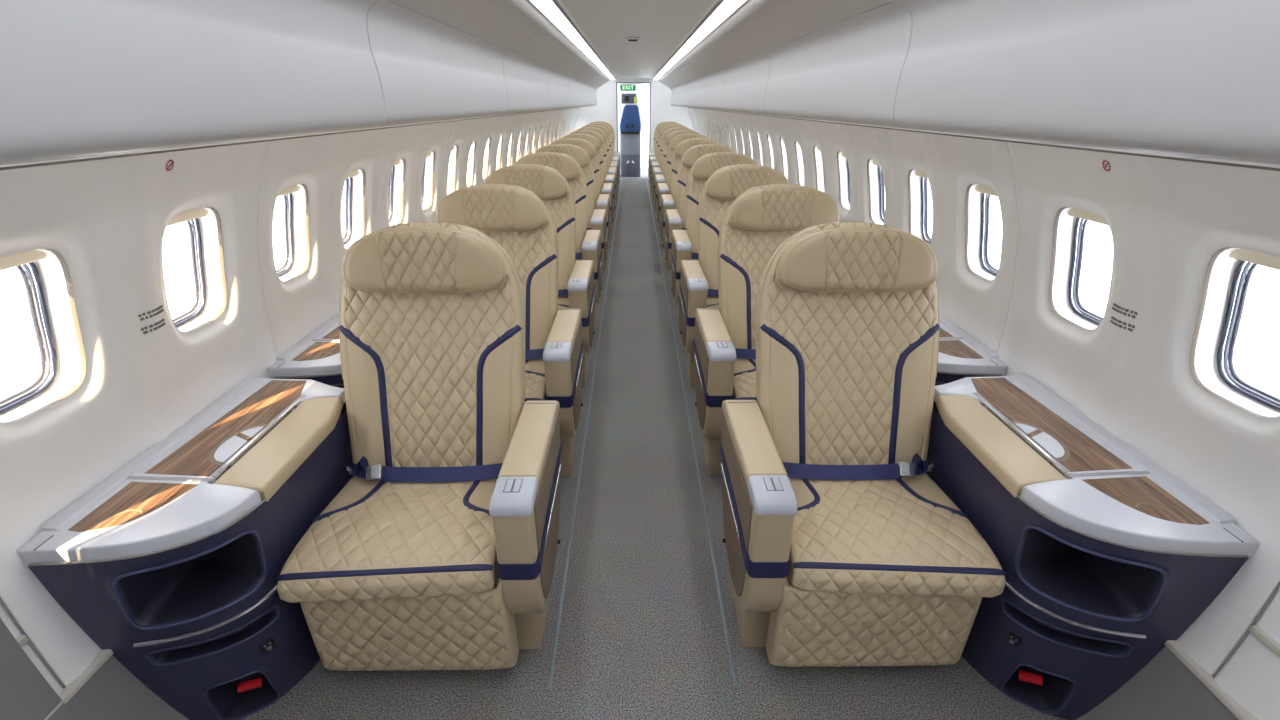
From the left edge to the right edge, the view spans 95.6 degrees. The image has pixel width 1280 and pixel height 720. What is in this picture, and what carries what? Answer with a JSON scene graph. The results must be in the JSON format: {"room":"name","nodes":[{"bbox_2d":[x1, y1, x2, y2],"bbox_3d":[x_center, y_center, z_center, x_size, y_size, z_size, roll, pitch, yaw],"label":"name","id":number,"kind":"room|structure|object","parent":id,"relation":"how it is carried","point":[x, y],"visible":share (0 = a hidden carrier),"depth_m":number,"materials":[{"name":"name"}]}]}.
{"room":"aircraft cabin","nodes":[
{"label":"aircraft cabin","id":0,"kind":"room"},
{"bbox_2d":[0,108,578,695],"bbox_3d":[-1.235,-1.856,5.670,0.209,1.105,14.224,0,24,-1],"label":"wall","id":1,"kind":"structure","parent":0,"point":[108,219],"depth_m":1.46,"materials":[{"name":"white plastic"}]},
{"bbox_2d":[16,635,28,647],"bbox_3d":[-1.239,0.973,0.251,0.026,0.018,2.022,0,24,-1],"label":"trim","id":2,"kind":"structure","parent":1,"relation":"attached to","point":[22,640],"depth_m":1.16,"materials":[{"name":"grey"}]},
{"bbox_2d":[0,597,65,688],"bbox_3d":[-1.175,0.219,1.027,0.164,1.058,0.005,0,24,-1],"label":"trim","id":3,"kind":"structure","parent":1,"relation":"attached to","point":[1,600],"depth_m":1.19,"materials":[{"name":"grey"}]},
{"bbox_2d":[0,618,77,719],"bbox_3d":[-1.186,1.129,0.311,0.135,0.700,2.004,0,24,-1],"label":"trim","id":4,"kind":"structure","parent":1,"relation":"attached to","point":[25,694],"depth_m":1.15,"materials":[{"name":"grey plastic"}]},
{"bbox_2d":[0,248,86,422],"bbox_3d":[-1.288,-0.053,1.189,0.149,0.343,0.244,0,24,-1],"label":"window","id":5,"kind":"structure","parent":1,"relation":"in","point":[49,268],"depth_m":1.28,"materials":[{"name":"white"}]},
{"bbox_2d":[0,250,46,270],"bbox_3d":[-1.251,-0.191,1.128,0.028,0.040,0.210,0,24,-1],"label":"shade","id":6,"kind":"object","parent":5,"relation":"attached to","point":[22,258],"depth_m":1.18,"materials":[{"name":"beige plastic"}]},
{"bbox_2d":[44,649,113,719],"bbox_3d":[-1.287,-1.355,5.893,0.028,0.018,14.224,0,24,-1],"label":"trim","id":7,"kind":"structure","parent":1,"relation":"attached to","point":[102,656],"depth_m":1.27,"materials":[{"name":"grey"}]},
{"bbox_2d":[66,655,188,719],"bbox_3d":[-1.238,-1.197,5.963,0.087,0.352,14.224,0,24,-1],"label":"baseboard","id":8,"kind":"structure","parent":1,"relation":"attached to","point":[113,692],"depth_m":1.34,"materials":[{"name":"grey plastic"}]},
{"bbox_2d":[136,303,166,337],"bbox_3d":[-1.247,-0.103,1.485,0.019,0.064,0.092,0,24,-1],"label":"placard","id":9,"kind":"object","parent":1,"relation":"attached to","point":[152,320],"visible":1,"depth_m":1.48,"materials":[{"name":"grey"}]},
{"bbox_2d":[165,159,173,171],"bbox_3d":[-1.138,-0.471,1.402,0.017,0.030,0.030,0,24,-1],"label":"no smoking sign","id":10,"kind":"object","parent":1,"relation":"attached to","point":[169,165],"visible":1,"depth_m":1.40,"materials":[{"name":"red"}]},
{"bbox_2d":[0,0,384,170],"bbox_3d":[-0.800,-0.523,0.763,0.694,0.548,1.812,0,24,-1],"label":"bin","id":11,"kind":"object","parent":1,"relation":"attached to","point":[81,80],"visible":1,"depth_m":0.91,"materials":[{"name":"grey plastic"}]},
{"bbox_2d":[162,207,226,332],"bbox_3d":[-1.293,-0.259,1.653,0.149,0.343,0.244,0,24,-1],"label":"window","id":12,"kind":"structure","parent":1,"relation":"in","point":[209,248],"depth_m":1.75,"materials":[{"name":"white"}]},
{"bbox_2d":[167,208,207,225],"bbox_3d":[-1.257,-0.398,1.592,0.028,0.040,0.210,0,24,-1],"label":"shade","id":13,"kind":"object","parent":12,"relation":"attached to","point":[202,213],"depth_m":1.62,"materials":[{"name":"beige"}]},
{"bbox_2d":[273,184,309,281],"bbox_3d":[-1.299,-0.466,2.117,0.149,0.343,0.244,0,24,-1],"label":"window","id":14,"kind":"structure","parent":1,"relation":"in","point":[297,230],"depth_m":2.22,"materials":[{"name":"white"}]},
{"bbox_2d":[277,185,299,196],"bbox_3d":[-1.263,-0.604,2.056,0.028,0.040,0.210,0,24,-1],"label":"shade","id":15,"kind":"object","parent":14,"relation":"attached to","point":[295,189],"depth_m":2.10,"materials":[{"name":"beige"}]},
{"bbox_2d":[343,169,365,248],"bbox_3d":[-1.305,-0.672,2.581,0.149,0.343,0.244,0,24,-1],"label":"window","id":16,"kind":"structure","parent":1,"relation":"in","point":[354,200],"depth_m":2.69,"materials":[{"name":"white"}]},
{"bbox_2d":[346,170,358,177],"bbox_3d":[-1.268,-0.811,2.520,0.028,0.040,0.210,0,24,-1],"label":"shade","id":17,"kind":"object","parent":16,"relation":"attached to","point":[355,174],"depth_m":2.57,"materials":[{"name":"beige"}]},
{"bbox_2d":[388,159,405,225],"bbox_3d":[-1.310,-0.879,3.045,0.149,0.343,0.244,0,24,-1],"label":"window","id":18,"kind":"structure","parent":1,"relation":"in","point":[397,176],"depth_m":3.15,"materials":[{"name":"white"}]},
{"bbox_2d":[267,0,550,140],"bbox_3d":[-0.821,-1.260,2.419,0.694,0.548,1.812,0,24,-1],"label":"bin","id":19,"kind":"object","parent":1,"relation":"attached to","point":[436,61],"visible":0.89,"depth_m":2.13,"materials":[{"name":"grey plastic"}]},
{"bbox_2d":[421,151,434,210],"bbox_3d":[-1.316,-1.086,3.509,0.149,0.343,0.244,0,24,-1],"label":"window","id":20,"kind":"structure","parent":1,"relation":"in","point":[428,170],"depth_m":3.62,"materials":[{"name":"white"}]},
{"bbox_2d":[447,145,457,194],"bbox_3d":[-1.322,-1.292,3.973,0.149,0.343,0.244,0,24,-1],"label":"window","id":21,"kind":"structure","parent":1,"relation":"in","point":[451,174],"depth_m":4.08,"materials":[{"name":"white"}]},
{"bbox_2d":[467,141,475,186],"bbox_3d":[-1.327,-1.499,4.438,0.149,0.343,0.244,0,24,-1],"label":"window","id":22,"kind":"structure","parent":1,"relation":"in","point":[470,168],"depth_m":4.55,"materials":[{"name":"white"}]},
{"bbox_2d":[483,137,490,179],"bbox_3d":[-1.333,-1.706,4.902,0.149,0.343,0.244,0,24,-1],"label":"window","id":23,"kind":"structure","parent":1,"relation":"in","point":[486,155],"depth_m":5.01,"materials":[{"name":"white"}]},
{"bbox_2d":[496,134,502,169],"bbox_3d":[-1.339,-1.912,5.366,0.149,0.343,0.244,0,24,-1],"label":"window","id":24,"kind":"structure","parent":1,"relation":"in","point":[501,136],"depth_m":5.48,"materials":[{"name":"white"}]},
{"bbox_2d":[448,23,578,121],"bbox_3d":[-0.841,-1.997,4.075,0.694,0.548,1.812,0,24,-1],"label":"bin","id":25,"kind":"object","parent":1,"relation":"attached to","point":[526,67],"visible":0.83,"depth_m":3.81,"materials":[{"name":"grey plastic"}]},
{"bbox_2d":[510,50,592,114],"bbox_3d":[-0.861,-2.734,5.730,0.694,0.548,1.812,0,24,-1],"label":"bin","id":26,"kind":"object","parent":1,"relation":"attached to","point":[558,77],"visible":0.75,"depth_m":5.55,"materials":[{"name":"grey plastic"}]},
{"bbox_2d":[540,64,600,111],"bbox_3d":[-0.881,-3.472,7.386,0.694,0.548,1.812,0,24,-1],"label":"bin","id":27,"kind":"object","parent":1,"relation":"on","point":[575,83],"visible":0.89,"depth_m":7.25,"materials":[{"name":"grey"}]},
{"bbox_2d":[558,71,605,109],"bbox_3d":[-0.902,-4.209,9.042,0.694,0.548,1.812,0,24,-1],"label":"bin","id":28,"kind":"object","parent":1,"relation":"attached to","point":[586,86],"visible":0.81,"depth_m":8.90,"materials":[{"name":"grey"}]},
{"bbox_2d":[577,76,609,107],"bbox_3d":[-0.922,-4.946,10.697,0.694,0.548,1.812,0,24,-1],"label":"bin","id":29,"kind":"object","parent":1,"relation":"on","point":[606,79],"visible":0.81,"depth_m":10.60,"materials":[{"name":"grey"}]},
{"bbox_2d":[617,84,640,175],"bbox_3d":[-0.228,-4.996,12.475,0.510,2.000,0.060,0,24,-1],"label":"wall partition","id":30,"kind":"structure","parent":0,"point":[637,92],"depth_m":12.26,"materials":[{"name":"white"}]},
{"bbox_2d":[620,84,635,90],"bbox_3d":[-0.243,-5.566,11.861,0.330,0.130,0.058,0,24,-1],"label":"exit sign","id":31,"kind":"object","parent":30,"relation":"attached to","point":[623,87],"visible":1,"depth_m":11.84,"materials":[{"name":"green"}]},
{"bbox_2d":[621,94,637,103],"bbox_3d":[-0.218,-5.436,12.060,0.337,0.190,0.080,0,24,-1],"label":"panel","id":32,"kind":"object","parent":30,"relation":"attached to","point":[625,98],"visible":1,"depth_m":12.04,"materials":[{"name":"grey plastic"}]},
{"bbox_2d":[574,78,693,152],"bbox_3d":[-0.124,-4.857,12.138,2.720,2.020,0.050,0,24,-1],"label":"wall","id":33,"kind":"structure","parent":0,"point":[662,110],"depth_m":11.98,"materials":[{"name":"white plastic"}]},
{"bbox_2d":[616,82,650,151],"bbox_3d":[-0.134,-4.789,12.167,0.704,1.872,0.072,0,24,-1],"label":"trim","id":34,"kind":"structure","parent":33,"relation":"attached to","point":[616,82],"depth_m":11.91,"materials":[{"name":"grey"}]},
{"bbox_2d":[557,0,718,78],"bbox_3d":[-0.056,-3.068,6.338,2.677,0.651,16.404,0,24,-1],"label":"ceiling","id":35,"kind":"structure","parent":0,"point":[662,26],"depth_m":3.76,"materials":[{"name":"white plastic"}]},
{"bbox_2d":[528,0,615,79],"bbox_3d":[-0.454,-2.723,5.118,0.106,0.030,13.904,0,24,-1],"label":"ceiling light strip","id":36,"kind":"object","parent":35,"relation":"attached to","point":[552,10],"visible":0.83,"depth_m":3.46,"materials":[{"name":"white plastic"}]},
{"bbox_2d":[652,0,747,79],"bbox_3d":[0.371,-2.725,5.127,0.106,0.030,13.904,0,24,-1],"label":"ceiling light strip","id":37,"kind":"object","parent":35,"relation":"attached to","point":[722,10],"visible":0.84,"depth_m":3.44,"materials":[{"name":"white plastic"}]},
{"bbox_2d":[641,84,649,167],"bbox_3d":[-0.148,-5.759,14.090,2.720,2.080,0.050,0,24,-1],"label":"wall","id":38,"kind":"structure","parent":0,"point":[645,88],"depth_m":14.08,"materials":[{"name":"white"}]},
{"bbox_2d":[242,168,1065,719],"bbox_3d":[-0.058,-1.460,7.054,2.600,0.050,16.404,0,24,-1],"label":"floor","id":39,"kind":"structure","parent":0,"point":[641,635],"depth_m":1.85,"materials":[{"name":"grey carpet"}]},
{"bbox_2d":[16,376,353,719],"bbox_3d":[-1.077,0.527,1.674,0.382,0.693,0.817,0,24,-1],"label":"console","id":40,"kind":"object","parent":39,"relation":"on","point":[171,564],"visible":1,"depth_m":1.41,"materials":[{"name":"blue plastic"}]},
{"bbox_2d":[258,637,276,653],"bbox_3d":[-0.964,0.740,1.502,0.012,0.039,0.039,17,29,33],"label":"outlet","id":41,"kind":"object","parent":40,"relation":"attached to","point":[266,645],"depth_m":1.50,"materials":[{"name":"grey"}]},
{"bbox_2d":[267,312,343,387],"bbox_3d":[-1.087,0.170,2.478,0.382,0.693,0.817,0,24,-1],"label":"console","id":42,"kind":"object","parent":39,"relation":"on","point":[316,357],"visible":0.06,"depth_m":2.04,"materials":[{"name":"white plastic"}]},
{"bbox_2d":[277,222,561,670],"bbox_3d":[-0.569,0.253,1.688,0.669,1.183,0.789,0,24,-1],"label":"seat","id":43,"kind":"object","parent":39,"relation":"on","point":[439,549],"visible":1,"depth_m":1.64,"materials":[{"name":"beige leather"}]},
{"bbox_2d":[277,476,498,602],"bbox_3d":[-0.623,0.459,1.597,0.516,0.111,0.453,0,24,-1],"label":"seat cushion","id":44,"kind":"object","parent":43,"relation":"on","point":[380,537],"depth_m":1.47,"materials":[{"name":"beige leather"}]},
{"bbox_2d":[435,184,583,476],"bbox_3d":[-0.579,-0.105,2.492,0.669,1.183,0.789,0,24,-1],"label":"seat","id":45,"kind":"object","parent":39,"relation":"on","point":[516,218],"visible":0.45,"depth_m":2.46,"materials":[{"name":"beige leather"}]},
{"bbox_2d":[525,359,545,400],"bbox_3d":[-0.633,0.101,2.400,0.516,0.111,0.453,0,24,-1],"label":"seat cushion","id":46,"kind":"object","parent":45,"relation":"on","point":[535,384],"depth_m":2.33,"materials":[{"name":"beige leather"}]},
{"bbox_2d":[485,164,594,386],"bbox_3d":[-0.589,-0.463,3.296,0.669,1.183,0.789,0,24,-1],"label":"seat","id":47,"kind":"object","parent":39,"relation":"on","point":[576,286],"visible":0.23,"depth_m":3.26,"materials":[{"name":"beige leather"}]},
{"bbox_2d":[558,297,568,309],"bbox_3d":[-0.643,-0.257,3.204,0.516,0.111,0.453,0,24,-1],"label":"seat cushion","id":48,"kind":"object","parent":47,"relation":"on","point":[563,302],"depth_m":3.24,"materials":[{"name":"beige leather"}]},
{"bbox_2d":[515,152,601,331],"bbox_3d":[-0.598,-0.821,4.099,0.669,1.183,0.789,0,24,-1],"label":"seat","id":49,"kind":"object","parent":39,"relation":"on","point":[588,242],"visible":0.25,"depth_m":4.06,"materials":[{"name":"beige leather"}]},
{"bbox_2d":[535,144,606,286],"bbox_3d":[-0.608,-1.179,4.903,0.669,1.183,0.789,0,24,-1],"label":"seat","id":50,"kind":"object","parent":39,"relation":"on","point":[596,218],"visible":0.23,"depth_m":4.86,"materials":[{"name":"beige leather"}]},
{"bbox_2d":[550,138,610,264],"bbox_3d":[-0.618,-1.537,5.707,0.669,1.183,0.789,0,24,-1],"label":"seat","id":51,"kind":"object","parent":39,"relation":"on","point":[602,201],"visible":0.19,"depth_m":5.66,"materials":[{"name":"beige leather"}]},
{"bbox_2d":[547,180,621,689],"bbox_3d":[-0.323,-1.499,7.076,0.010,0.004,11.925,0,24,-1],"label":"trim","id":52,"kind":"structure","parent":39,"relation":"attached to","point":[583,446],"depth_m":2.28,"materials":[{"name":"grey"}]},
{"bbox_2d":[561,133,612,246],"bbox_3d":[-0.628,-1.895,6.511,0.669,1.183,0.789,0,24,-1],"label":"seat","id":53,"kind":"object","parent":39,"relation":"on","point":[604,188],"visible":0.16,"depth_m":6.47,"materials":[{"name":"beige leather"}]},
{"bbox_2d":[570,130,615,231],"bbox_3d":[-0.638,-2.252,7.315,0.669,1.183,0.789,0,24,-1],"label":"seat","id":54,"kind":"object","parent":39,"relation":"on","point":[609,178],"visible":0.15,"depth_m":7.27,"materials":[{"name":"beige leather"}]},
{"bbox_2d":[576,127,616,216],"bbox_3d":[-0.647,-2.610,8.119,0.669,1.183,0.789,0,24,-1],"label":"seat","id":55,"kind":"object","parent":39,"relation":"on","point":[610,170],"visible":0.11,"depth_m":8.08,"materials":[{"name":"beige leather"}]},
{"bbox_2d":[582,125,618,203],"bbox_3d":[-0.657,-2.968,8.923,0.669,1.183,0.789,0,24,-1],"label":"seat","id":56,"kind":"object","parent":39,"relation":"on","point":[611,163],"visible":0.13,"depth_m":8.87,"materials":[{"name":"beige leather"}]},
{"bbox_2d":[586,123,619,184],"bbox_3d":[-0.667,-3.326,9.726,0.669,1.183,0.789,0,24,-1],"label":"seat","id":57,"kind":"object","parent":39,"relation":"on","point":[613,158],"visible":0.13,"depth_m":9.67,"materials":[{"name":"beige leather"}]},
{"bbox_2d":[590,121,620,178],"bbox_3d":[-0.677,-3.684,10.530,0.669,1.183,0.789,0,24,-1],"label":"seat","id":58,"kind":"object","parent":39,"relation":"on","point":[606,123],"visible":0.17,"depth_m":10.49,"materials":[{"name":"beige leather"}]},
{"bbox_2d":[620,105,640,176],"bbox_3d":[-0.204,-4.686,12.454,0.455,1.450,0.191,0,24,-1],"label":"seat","id":59,"kind":"object","parent":39,"relation":"on","point":[630,123],"visible":1,"depth_m":12.43,"materials":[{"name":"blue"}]},
{"bbox_2d":[648,121,678,191],"bbox_3d":[0.471,-3.688,10.543,0.669,1.183,0.789,0,24,-1],"label":"seat","id":60,"kind":"object","parent":39,"relation":"on","point":[661,123],"visible":0.11,"depth_m":10.51,"materials":[{"name":"beige leather"}]},
{"bbox_2d":[649,123,682,198],"bbox_3d":[0.481,-3.330,9.739,0.669,1.183,0.789,0,24,-1],"label":"seat","id":61,"kind":"object","parent":39,"relation":"on","point":[652,158],"visible":0.1,"depth_m":9.69,"materials":[{"name":"beige leather"}]},
{"bbox_2d":[651,125,686,206],"bbox_3d":[0.490,-2.972,8.935,0.669,1.183,0.789,0,24,-1],"label":"seat","id":62,"kind":"object","parent":39,"relation":"on","point":[653,163],"visible":0.12,"depth_m":8.88,"materials":[{"name":"beige leather"}]},
{"bbox_2d":[652,127,692,218],"bbox_3d":[0.500,-2.614,8.131,0.669,1.183,0.789,0,24,-1],"label":"seat","id":63,"kind":"object","parent":39,"relation":"on","point":[656,170],"visible":0.14,"depth_m":8.08,"materials":[{"name":"beige leather"}]},
{"bbox_2d":[654,130,700,231],"bbox_3d":[0.510,-2.256,7.327,0.669,1.183,0.789,0,24,-1],"label":"seat","id":64,"kind":"object","parent":39,"relation":"on","point":[659,178],"visible":0.21,"depth_m":7.28,"materials":[{"name":"beige leather"}]},
{"bbox_2d":[657,133,708,246],"bbox_3d":[0.520,-1.898,6.523,0.669,1.183,0.789,0,24,-1],"label":"seat","id":65,"kind":"object","parent":39,"relation":"on","point":[663,188],"visible":0.14,"depth_m":6.47,"materials":[{"name":"beige leather"}]},
{"bbox_2d":[660,138,720,267],"bbox_3d":[0.530,-1.540,5.720,0.669,1.183,0.789,0,24,-1],"label":"seat","id":66,"kind":"object","parent":39,"relation":"on","point":[668,201],"visible":0.19,"depth_m":5.68,"materials":[{"name":"beige leather"}]},
{"bbox_2d":[646,178,737,687],"bbox_3d":[0.205,-1.501,7.082,0.010,0.004,11.925,0,24,-1],"label":"trim","id":67,"kind":"structure","parent":39,"relation":"attached to","point":[691,433],"depth_m":2.29,"materials":[{"name":"grey"}]},
{"bbox_2d":[665,144,735,293],"bbox_3d":[0.539,-1.182,4.916,0.669,1.183,0.789,0,24,-1],"label":"seat","id":68,"kind":"object","parent":39,"relation":"on","point":[674,218],"visible":0.17,"depth_m":4.88,"materials":[{"name":"beige leather"}]},
{"bbox_2d":[671,152,756,331],"bbox_3d":[0.549,-0.825,4.112,0.669,1.183,0.789,0,24,-1],"label":"seat","id":69,"kind":"object","parent":39,"relation":"on","point":[684,245],"visible":0.21,"depth_m":4.07,"materials":[{"name":"beige leather"}]},
{"bbox_2d":[679,164,788,386],"bbox_3d":[0.559,-0.467,3.308,0.669,1.183,0.789,0,24,-1],"label":"seat","id":70,"kind":"object","parent":39,"relation":"on","point":[698,288],"visible":0.32,"depth_m":3.27,"materials":[{"name":"beige leather"}]},
{"bbox_2d":[707,297,718,308],"bbox_3d":[0.617,-0.261,3.218,0.516,0.111,0.453,0,24,-1],"label":"seat cushion","id":71,"kind":"object","parent":70,"relation":"on","point":[712,302],"depth_m":3.25,"materials":[{"name":"beige leather"}]},
{"bbox_2d":[693,184,839,475],"bbox_3d":[0.569,-0.109,2.504,0.669,1.183,0.789,0,24,-1],"label":"seat","id":72,"kind":"object","parent":39,"relation":"on","point":[760,219],"visible":0.42,"depth_m":2.48,"materials":[{"name":"beige leather"}]},
{"bbox_2d":[733,358,756,401],"bbox_3d":[0.627,0.097,2.414,0.516,0.111,0.453,0,24,-1],"label":"seat cushion","id":73,"kind":"object","parent":72,"relation":"on","point":[744,384],"depth_m":2.33,"materials":[{"name":"beige leather"}]},
{"bbox_2d":[719,222,1005,666],"bbox_3d":[0.579,0.249,1.700,0.669,1.183,0.789,0,24,-1],"label":"seat","id":74,"kind":"object","parent":39,"relation":"on","point":[842,548],"visible":1,"depth_m":1.65,"materials":[{"name":"beige leather"}]},
{"bbox_2d":[786,473,1004,597],"bbox_3d":[0.636,0.455,1.610,0.516,0.111,0.453,0,24,-1],"label":"seat cushion","id":75,"kind":"object","parent":74,"relation":"on","point":[853,533],"depth_m":1.48,"materials":[{"name":"beige leather"}]},
{"bbox_2d":[935,314,1007,385],"bbox_3d":[1.079,0.163,2.501,0.382,0.693,0.817,0,24,-1],"label":"console","id":76,"kind":"object","parent":39,"relation":"on","point":[961,355],"visible":0.08,"depth_m":2.06,"materials":[{"name":"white plastic"}]},
{"bbox_2d":[926,373,1259,719],"bbox_3d":[1.089,0.521,1.697,0.382,0.693,0.817,0,24,-1],"label":"console","id":77,"kind":"object","parent":39,"relation":"on","point":[1107,557],"visible":0.96,"depth_m":1.44,"materials":[{"name":"blue plastic"}]},
{"bbox_2d":[1004,631,1022,647],"bbox_3d":[0.981,0.733,1.523,0.012,0.039,0.039,-18,30,-34],"label":"outlet","id":78,"kind":"object","parent":77,"relation":"attached to","point":[1014,639],"depth_m":1.52,"materials":[{"name":"grey"}]},
{"bbox_2d":[689,108,1279,719],"bbox_3d":[1.146,-1.863,5.696,0.209,1.105,14.224,0,24,-1],"label":"wall","id":79,"kind":"structure","parent":0,"point":[1166,219],"depth_m":1.46,"materials":[{"name":"white plastic"}]},
{"bbox_2d":[658,77,697,108],"bbox_3d":[0.704,-4.951,10.715,0.694,0.548,1.812,0,24,-1],"label":"bin","id":80,"kind":"object","parent":79,"relation":"on","point":[674,89],"visible":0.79,"depth_m":10.61,"materials":[{"name":"grey"}]},
{"bbox_2d":[662,71,708,109],"bbox_3d":[0.724,-4.214,9.059,0.694,0.548,1.812,0,24,-1],"label":"bin","id":81,"kind":"object","parent":79,"relation":"attached to","point":[682,87],"visible":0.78,"depth_m":8.93,"materials":[{"name":"grey"}]},
{"bbox_2d":[668,63,727,111],"bbox_3d":[0.745,-3.477,7.404,0.694,0.548,1.812,0,24,-1],"label":"bin","id":82,"kind":"object","parent":79,"relation":"on","point":[693,83],"visible":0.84,"depth_m":7.25,"materials":[{"name":"grey"}]},
{"bbox_2d":[677,50,757,114],"bbox_3d":[0.765,-2.740,5.748,0.694,0.548,1.812,0,24,-1],"label":"bin","id":83,"kind":"object","parent":79,"relation":"attached to","point":[711,78],"visible":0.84,"depth_m":5.56,"materials":[{"name":"grey plastic"}]},
{"bbox_2d":[692,23,824,121],"bbox_3d":[0.785,-2.002,4.092,0.694,0.548,1.812,0,24,-1],"label":"bin","id":84,"kind":"object","parent":79,"relation":"attached to","point":[745,68],"visible":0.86,"depth_m":3.84,"materials":[{"name":"grey plastic"}]},
{"bbox_2d":[756,132,762,165],"bbox_3d":[1.249,-2.127,5.858,0.149,0.343,0.244,0,24,-1],"label":"window","id":85,"kind":"structure","parent":79,"relation":"in","point":[757,133],"depth_m":5.97,"materials":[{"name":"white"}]},
{"bbox_2d":[767,134,773,168],"bbox_3d":[1.255,-1.920,5.394,0.149,0.343,0.244,0,24,-1],"label":"window","id":86,"kind":"structure","parent":79,"relation":"in","point":[768,135],"depth_m":5.50,"materials":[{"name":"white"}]},
{"bbox_2d":[779,137,787,179],"bbox_3d":[1.261,-1.714,4.929,0.149,0.343,0.244,0,24,-1],"label":"window","id":87,"kind":"structure","parent":79,"relation":"in","point":[782,145],"depth_m":5.04,"materials":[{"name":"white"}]},
{"bbox_2d":[795,141,803,185],"bbox_3d":[1.266,-1.507,4.465,0.149,0.343,0.244,0,24,-1],"label":"window","id":88,"kind":"structure","parent":79,"relation":"in","point":[800,166],"depth_m":4.58,"materials":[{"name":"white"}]},
{"bbox_2d":[813,146,824,192],"bbox_3d":[1.272,-1.301,4.001,0.149,0.343,0.244,0,24,-1],"label":"window","id":89,"kind":"structure","parent":79,"relation":"in","point":[819,167],"depth_m":4.11,"materials":[{"name":"clear"}]},
{"bbox_2d":[837,151,850,209],"bbox_3d":[1.278,-1.094,3.537,0.149,0.343,0.244,0,24,-1],"label":"window","id":90,"kind":"structure","parent":79,"relation":"in","point":[843,169],"depth_m":3.65,"materials":[{"name":"clear"}]},
{"bbox_2d":[723,0,1008,141],"bbox_3d":[0.805,-1.265,2.436,0.694,0.548,1.812,0,24,-1],"label":"bin","id":91,"kind":"object","parent":79,"relation":"attached to","point":[832,61],"visible":0.9,"depth_m":2.15,"materials":[{"name":"grey plastic"}]},
{"bbox_2d":[867,159,884,224],"bbox_3d":[1.283,-0.887,3.073,0.149,0.343,0.244,0,24,-1],"label":"window","id":92,"kind":"structure","parent":79,"relation":"in","point":[875,176],"depth_m":3.18,"materials":[{"name":"clear"}]},
{"bbox_2d":[908,169,930,245],"bbox_3d":[1.289,-0.681,2.609,0.149,0.343,0.244,0,24,-1],"label":"window","id":93,"kind":"structure","parent":79,"relation":"in","point":[918,199],"depth_m":2.71,"materials":[{"name":"clear"}]},
{"bbox_2d":[915,170,927,178],"bbox_3d":[1.253,-0.819,2.547,0.028,0.040,0.210,0,24,-1],"label":"shade","id":94,"kind":"object","parent":93,"relation":"attached to","point":[918,174],"depth_m":2.60,"materials":[{"name":"beige"}]},
{"bbox_2d":[964,184,1001,280],"bbox_3d":[1.295,-0.474,2.145,0.149,0.343,0.244,0,24,-1],"label":"window","id":95,"kind":"structure","parent":79,"relation":"in","point":[976,212],"depth_m":2.25,"materials":[{"name":"clear"}]},
{"bbox_2d":[975,185,997,196],"bbox_3d":[1.259,-0.612,2.083,0.028,0.040,0.210,0,24,-1],"label":"shade","id":96,"kind":"object","parent":95,"relation":"attached to","point":[979,189],"depth_m":2.12,"materials":[{"name":"beige"}]},
{"bbox_2d":[1048,207,1112,330],"bbox_3d":[1.300,-0.268,1.681,0.149,0.343,0.244,0,24,-1],"label":"window","id":97,"kind":"structure","parent":79,"relation":"in","point":[1065,240],"depth_m":1.78,"materials":[{"name":"clear"}]},
{"bbox_2d":[1068,208,1108,225],"bbox_3d":[1.265,-0.406,1.619,0.028,0.040,0.210,0,24,-1],"label":"shade","id":98,"kind":"object","parent":97,"relation":"attached to","point":[1072,212],"depth_m":1.65,"materials":[{"name":"beige"}]},
{"bbox_2d":[894,0,1279,170],"bbox_3d":[0.825,-0.528,0.781,0.694,0.548,1.812,0,24,-1],"label":"bin","id":99,"kind":"object","parent":79,"relation":"attached to","point":[1198,81],"visible":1,"depth_m":0.95,"materials":[{"name":"grey plastic"}]},
{"bbox_2d":[1102,159,1111,171],"bbox_3d":[1.149,-0.478,1.427,0.017,0.030,0.030,0,24,-1],"label":"no smoking sign","id":100,"kind":"object","parent":79,"relation":"attached to","point":[1106,164],"visible":1,"depth_m":1.43,"materials":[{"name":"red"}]},
{"bbox_2d":[1109,300,1138,334],"bbox_3d":[1.258,-0.111,1.512,0.019,0.064,0.092,0,24,-1],"label":"placard","id":101,"kind":"object","parent":79,"relation":"attached to","point":[1123,318],"visible":1,"depth_m":1.50,"materials":[{"name":"grey"}]},
{"bbox_2d":[1076,646,1237,719],"bbox_3d":[1.147,-1.204,5.989,0.087,0.352,14.224,0,24,-1],"label":"baseboard","id":102,"kind":"structure","parent":79,"relation":"attached to","point":[1164,688],"depth_m":1.36,"materials":[{"name":"grey plastic"}]},
{"bbox_2d":[1165,640,1257,719],"bbox_3d":[1.196,-1.363,5.919,0.028,0.018,14.224,0,24,-1],"label":"trim","id":103,"kind":"structure","parent":79,"relation":"attached to","point":[1175,647],"depth_m":1.27,"materials":[{"name":"grey plastic"}]},
{"bbox_2d":[1189,247,1279,417],"bbox_3d":[1.306,-0.061,1.217,0.149,0.343,0.244,0,24,-1],"label":"window","id":104,"kind":"structure","parent":79,"relation":"in","point":[1224,268],"depth_m":1.31,"materials":[{"name":"clear"}]},
{"bbox_2d":[1229,248,1279,269],"bbox_3d":[1.270,-0.199,1.155,0.028,0.040,0.210,0,24,-1],"label":"shade","id":105,"kind":"object","parent":104,"relation":"attached to","point":[1254,257],"depth_m":1.20,"materials":[{"name":"beige plastic"}]},
{"bbox_2d":[1212,582,1279,677],"bbox_3d":[1.199,0.211,1.052,0.164,1.058,0.005,0,24,-1],"label":"trim","id":106,"kind":"structure","parent":79,"relation":"attached to","point":[1278,585],"depth_m":1.21,"materials":[{"name":"grey"}]},
{"bbox_2d":[1248,625,1279,657],"bbox_3d":[1.284,0.965,0.278,0.026,0.018,2.022,0,24,-1],"label":"trim","id":107,"kind":"structure","parent":79,"relation":"attached to","point":[1269,642],"depth_m":1.17,"materials":[{"name":"grey"}]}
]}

